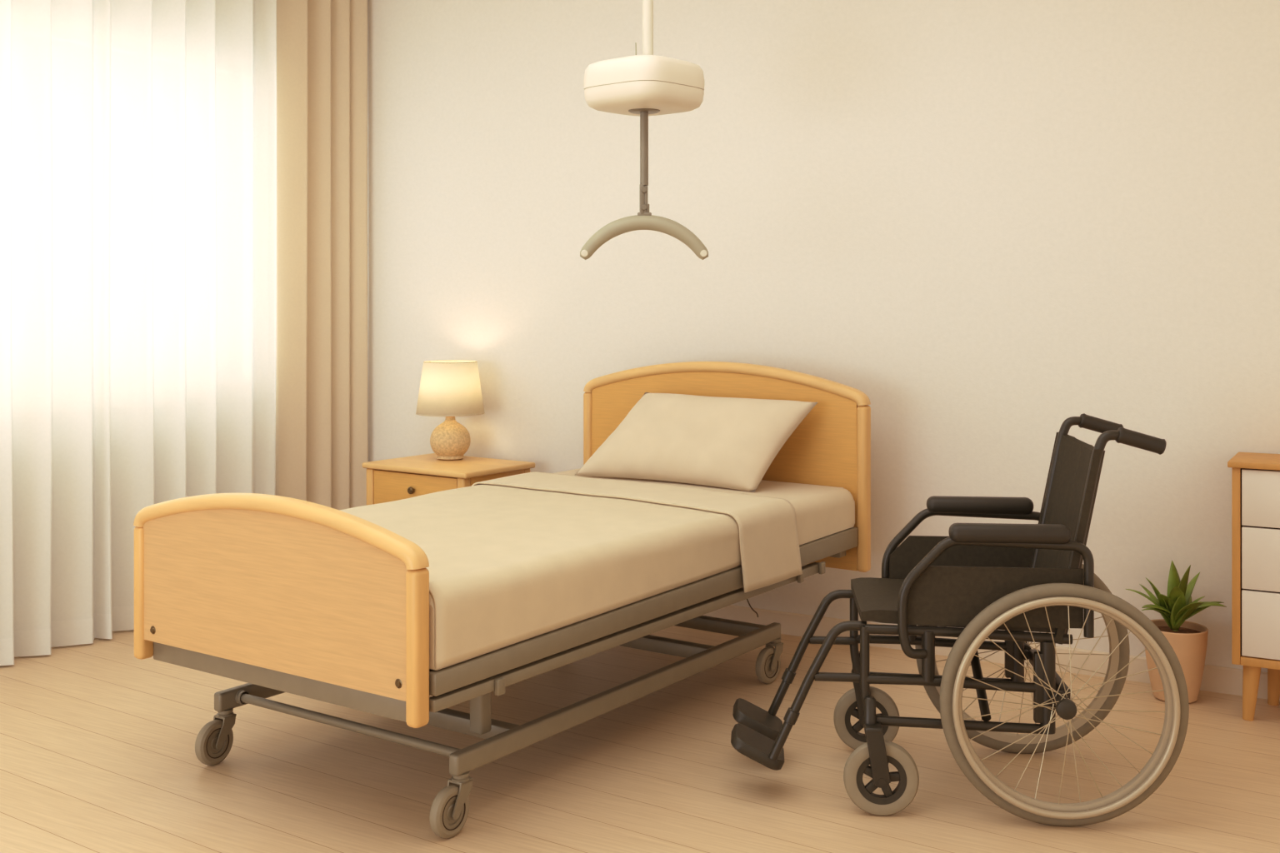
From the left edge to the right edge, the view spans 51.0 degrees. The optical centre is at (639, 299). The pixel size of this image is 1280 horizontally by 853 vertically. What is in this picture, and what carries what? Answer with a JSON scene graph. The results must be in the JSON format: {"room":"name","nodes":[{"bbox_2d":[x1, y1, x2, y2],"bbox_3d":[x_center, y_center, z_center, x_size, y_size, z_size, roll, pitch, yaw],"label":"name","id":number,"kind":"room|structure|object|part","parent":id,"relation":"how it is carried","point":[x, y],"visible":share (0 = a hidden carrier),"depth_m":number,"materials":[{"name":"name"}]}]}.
{"room":"care facility","nodes":[
{"label":"care facility","id":0,"kind":"room"},
{"bbox_2d":[0,625,1279,852],"bbox_3d":[-0.056,1.380,2.069,7.350,0.100,6.538,0,0,30],"label":"floor","id":1,"kind":"structure","parent":0,"point":[97,740],"depth_m":3.74,"materials":[{"name":"brown wood"}]},
{"bbox_2d":[361,453,534,505],"bbox_3d":[-0.827,1.018,5.787,0.609,0.625,0.450,0,0,35],"label":"nightstand","id":2,"kind":"object","parent":1,"relation":"on","point":[395,479],"visible":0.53,"depth_m":5.68,"materials":[{"name":"brown wood"}]},
{"bbox_3d":[-1.155,1.030,5.795,0.042,0.600,0.042,0,0,35],"label":"leg","id":3,"kind":"part","parent":2,"relation":"part of","materials":[{"name":"brown wood"}]},
{"bbox_3d":[-0.959,0.802,5.620,0.031,0.031,0.026,0,0,35],"label":"knob","id":4,"kind":"part","parent":2,"relation":"part of","materials":[{"name":"brown metal"}]},
{"bbox_3d":[-0.942,0.812,5.633,0.485,0.154,0.018,0,0,35],"label":"drawer","id":5,"kind":"part","parent":2,"relation":"part of","materials":[{"name":"brown wood"}]},
{"bbox_2d":[415,360,484,460],"bbox_3d":[-0.835,0.489,5.907,0.301,0.430,0.301,0,0,30],"label":"table lamp","id":6,"kind":"object","parent":2,"relation":"on","point":[450,389],"visible":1,"depth_m":5.82,"materials":[{"name":"ceramic"},{"name":"cream linen"}]},
{"bbox_3d":[-0.835,0.390,5.907,0.300,0.230,0.300,0,0,30],"label":"lamp shade","id":7,"kind":"part","parent":6,"relation":"part of","materials":[{"name":"fabric"}]},
{"bbox_3d":[-0.721,1.030,5.485,0.042,0.600,0.042,0,0,35],"label":"leg","id":8,"kind":"part","parent":2,"relation":"part of","materials":[{"name":"brown wood"}]},
{"bbox_3d":[-0.602,0.970,5.634,0.018,0.480,0.336,0,0,35],"label":"panel","id":9,"kind":"part","parent":2,"relation":"part of","materials":[{"name":"brown wood"}]},
{"bbox_3d":[-0.500,1.030,5.795,0.042,0.600,0.042,0,0,35],"label":"leg","id":10,"kind":"part","parent":2,"relation":"part of","materials":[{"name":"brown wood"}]},
{"bbox_2d":[133,361,870,839],"bbox_3d":[-0.314,0.786,4.314,1.279,1.088,2.214,0,0,35],"label":"hospital bed","id":11,"kind":"object","parent":1,"relation":"on","point":[276,595],"visible":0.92,"depth_m":3.56,"materials":[{"name":"brown wood"}]},
{"bbox_3d":[-1.383,0.816,3.743,0.042,0.372,0.050,0,0,35],"label":"post","id":12,"kind":"part","parent":11,"relation":"part of","materials":[{"name":"brown wood"}]},
{"bbox_3d":[-0.953,0.737,3.443,1.014,0.414,0.028,0,0,35],"label":"footboard","id":13,"kind":"part","parent":11,"relation":"part of","materials":[{"name":"brown wood"}]},
{"bbox_3d":[-0.933,0.970,3.472,1.018,0.076,0.038,0,0,35],"label":"foot rail","id":14,"kind":"part","parent":11,"relation":"part of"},
{"bbox_3d":[-0.952,0.568,3.444,1.091,0.128,0.056,0,0,35],"label":"rail","id":15,"kind":"part","parent":11,"relation":"part of","materials":[{"name":"brown wood"}]},
{"bbox_3d":[-0.521,0.816,3.145,0.042,0.372,0.050,0,0,35],"label":"post","id":16,"kind":"part","parent":11,"relation":"part of","materials":[{"name":"brown wood"}]},
{"bbox_3d":[-0.208,0.684,5.554,0.042,0.602,0.050,0,0,35],"label":"post","id":17,"kind":"part","parent":11,"relation":"part of","materials":[{"name":"brown wood"}]},
{"bbox_3d":[0.060,0.942,3.900,0.032,0.064,1.849,0,0,37],"label":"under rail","id":18,"kind":"part","parent":11,"relation":"part of","materials":[{"name":"grey metal"}]},
{"bbox_2d":[429,468,854,670],"bbox_3d":[-0.321,0.777,4.319,1.216,0.200,2.092,0,0,35],"label":"mattress","id":19,"kind":"object","parent":11,"relation":"on","point":[821,511],"visible":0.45,"depth_m":4.69,"materials":[{"name":"beige fabric"}]},
{"bbox_2d":[339,484,741,669],"bbox_3d":[-0.501,0.770,4.065,1.182,0.202,1.465,0,0,35],"label":"blanket","id":20,"kind":"object","parent":19,"relation":"on","point":[508,565],"visible":0.77,"depth_m":3.78,"materials":[{"name":"beige fabric"}]},
{"bbox_2d":[472,471,802,593],"bbox_3d":[-0.058,0.789,4.698,1.234,0.258,0.360,0,0,37],"label":"sheet","id":21,"kind":"object","parent":19,"relation":"on","point":[769,543],"visible":0.88,"depth_m":4.42,"materials":[{"name":"beige fabric"}]},
{"bbox_2d":[574,392,817,492],"bbox_3d":[0.195,0.523,5.008,0.903,0.315,0.282,0,0,35],"label":"pillow","id":22,"kind":"object","parent":19,"relation":"on","point":[725,442],"visible":1,"depth_m":4.91,"materials":[{"name":"fabric"}]},
{"bbox_3d":[0.139,0.879,4.001,0.118,0.114,2.102,0,0,35],"label":"rail","id":23,"kind":"part","parent":11,"relation":"part of","materials":[{"name":"grey metal"}]},
{"bbox_3d":[0.300,0.625,5.200,1.201,0.715,0.028,0,0,35],"label":"headboard","id":24,"kind":"part","parent":11,"relation":"part of","materials":[{"name":"brown wood"}]},
{"bbox_3d":[0.301,0.314,5.201,1.279,0.143,0.056,0,0,35],"label":"rail","id":25,"kind":"part","parent":11,"relation":"part of","materials":[{"name":"brown wood"}]},
{"bbox_3d":[0.371,0.995,4.448,0.057,0.130,0.011,0,0,-32],"label":"cord","id":26,"kind":"part","parent":11,"relation":"part of","materials":[{"name":"black plastic"}]},
{"bbox_3d":[0.265,0.905,5.156,1.140,0.050,0.050,0,0,35],"label":"head rail","id":27,"kind":"part","parent":11,"relation":"part of","materials":[{"name":"brown wood"}]},
{"bbox_3d":[0.809,0.684,4.849,0.042,0.602,0.050,0,0,35],"label":"post","id":28,"kind":"part","parent":11,"relation":"part of","materials":[{"name":"brown wood"}]},
{"bbox_2d":[730,413,1189,826],"bbox_3d":[0.827,0.829,3.682,1.146,1.002,0.648,0,0,5],"label":"wheelchair","id":29,"kind":"object","parent":1,"relation":"on","point":[985,580],"visible":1,"depth_m":3.46,"materials":[{"name":"black metal"}]},
{"bbox_3d":[0.881,0.984,3.903,0.539,0.272,0.074,0,0,5],"label":"frame","id":30,"kind":"part","parent":29,"relation":"part of","materials":[{"name":"black metal"}]},
{"bbox_3d":[0.845,0.842,3.680,0.500,0.064,0.410,0,0,5],"label":"seat","id":31,"kind":"part","parent":29,"relation":"part of","materials":[{"name":"black fabric"}]},
{"bbox_3d":[0.952,0.769,3.899,0.492,0.323,0.040,0,0,5],"label":"armrest","id":32,"kind":"part","parent":29,"relation":"part of","materials":[{"name":"black plastic"}]},
{"bbox_3d":[0.951,0.766,3.893,0.447,0.152,0.008,0,0,5],"label":"panel","id":33,"kind":"part","parent":29,"relation":"part of","materials":[{"name":"black fabric"}]},
{"bbox_3d":[0.840,0.984,3.454,0.539,0.272,0.074,0,0,5],"label":"frame","id":34,"kind":"part","parent":29,"relation":"part of","materials":[{"name":"black metal"}]},
{"bbox_3d":[0.910,0.766,3.451,0.447,0.152,0.008,0,0,5],"label":"panel","id":35,"kind":"part","parent":29,"relation":"part of","materials":[{"name":"black fabric"}]},
{"bbox_3d":[0.910,0.769,3.445,0.492,0.323,0.040,0,0,5],"label":"armrest","id":36,"kind":"part","parent":29,"relation":"part of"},
{"bbox_3d":[1.164,0.631,3.651,0.162,0.494,0.444,0,0,5],"label":"backrest","id":37,"kind":"part","parent":29,"relation":"part of","materials":[{"name":"black fabric"}]},
{"bbox_3d":[1.319,0.363,3.842,0.123,0.070,0.043,0,0,5],"label":"push handle","id":38,"kind":"part","parent":29,"relation":"part of","materials":[{"name":"black rubber"}]},
{"bbox_3d":[1.282,0.363,3.434,0.123,0.070,0.043,0,0,5],"label":"push handle","id":39,"kind":"part","parent":29,"relation":"part of","materials":[{"name":"black rubber"}]},
{"bbox_2d":[1125,560,1226,703],"bbox_3d":[1.783,1.101,4.471,0.310,0.456,0.224,0,0,18],"label":"potted plant","id":40,"kind":"object","parent":1,"relation":"on","point":[1188,640],"visible":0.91,"depth_m":4.42,"materials":[{"name":"green plant"}]},
{"bbox_3d":[1.781,1.209,4.465,0.202,0.240,0.202,0,0,30],"label":"pot","id":41,"kind":"part","parent":40,"relation":"part of","materials":[{"name":"ceramic"}]},
{"bbox_2d":[1227,452,1279,721],"bbox_3d":[2.337,0.922,4.127,0.944,0.819,0.310,0,0,30],"label":"dresser","id":42,"kind":"object","parent":1,"relation":"on","point":[1255,477],"visible":1,"depth_m":4.21,"materials":[{"name":"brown wood"}]},
{"bbox_3d":[1.949,0.842,4.351,0.024,0.620,0.290,0,0,30],"label":"panel","id":43,"kind":"part","parent":42,"relation":"part of","materials":[{"name":"brown wood"}]},
{"bbox_3d":[1.936,1.241,4.243,0.055,0.182,0.054,0,0,30],"label":"leg","id":44,"kind":"part","parent":42,"relation":"part of","materials":[{"name":"brown wood"}]},
{"bbox_3d":[2.338,1.139,4.129,0.871,0.026,0.290,0,0,30],"label":"panel","id":45,"kind":"part","parent":42,"relation":"part of","materials":[{"name":"brown wood"}]},
{"bbox_3d":[2.271,0.624,4.011,0.863,0.176,0.016,0,0,30],"label":"drawer","id":46,"kind":"part","parent":42,"relation":"part of","materials":[{"name":"white wood"}]},
{"bbox_3d":[2.271,0.814,4.011,0.863,0.194,0.016,0,0,30],"label":"drawer","id":47,"kind":"part","parent":42,"relation":"part of","materials":[{"name":"white wood"}]},
{"bbox_3d":[2.271,1.019,4.011,0.863,0.206,0.016,0,0,30],"label":"drawer","id":48,"kind":"part","parent":42,"relation":"part of","materials":[{"name":"white wood"}]},
{"bbox_3d":[2.083,1.241,4.390,0.055,0.182,0.054,0,0,30],"label":"leg","id":49,"kind":"part","parent":42,"relation":"part of","materials":[{"name":"brown wood"}]},
{"bbox_2d":[367,0,1279,672],"bbox_3d":[1.536,-0.170,4.856,7.350,3.000,0.120,0,0,30],"label":"wall","id":50,"kind":"structure","parent":0,"point":[996,224],"depth_m":5.12,"materials":[{"name":"paint"}]},
{"bbox_2d":[702,605,1279,700],"bbox_3d":[1.481,1.287,4.810,7.000,0.086,0.014,0,0,30],"label":"baseboard","id":51,"kind":"structure","parent":50,"relation":"attached to","point":[1215,679],"depth_m":4.79,"materials":[{"name":"paint"}]},
{"bbox_3d":[-0.056,-1.720,2.069,7.350,0.100,6.538,0,0,30],"label":"ceiling","id":52,"kind":"structure","parent":0,"visible":0},
{"bbox_2d":[0,0,276,665],"bbox_3d":[-2.246,-0.159,5.002,0.128,2.962,2.345,0,0,30],"label":"sheer curtain","id":53,"kind":"object","parent":52,"relation":"hanging from","point":[138,137],"visible":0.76,"depth_m":5.34,"materials":[{"name":"white fabric"}]},
{"bbox_2d":[275,0,368,509],"bbox_3d":[-1.483,-0.161,6.233,0.490,2.958,0.090,0,0,-43],"label":"curtain","id":54,"kind":"object","parent":52,"relation":"hanging from","point":[322,398],"visible":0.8,"depth_m":6.23,"materials":[{"name":"beige fabric"}]},
{"bbox_2d":[580,0,708,259],"bbox_3d":[0.014,-0.898,4.369,0.332,1.542,0.332,0,0,43],"label":"lift","id":55,"kind":"object","parent":52,"relation":"hanging from","point":[645,85],"depth_m":4.30,"materials":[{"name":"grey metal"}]},
{"bbox_3d":[-0.022,-0.801,4.369,0.032,0.067,0.024,0,0,0],"label":"release pull","id":56,"kind":"part","parent":55,"relation":"part of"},
{"bbox_3d":[0.014,-0.492,4.369,0.027,0.245,0.027,0,0,0],"label":"strap rod","id":57,"kind":"part","parent":55,"relation":"part of","materials":[{"name":"grey metal"}]}
]}

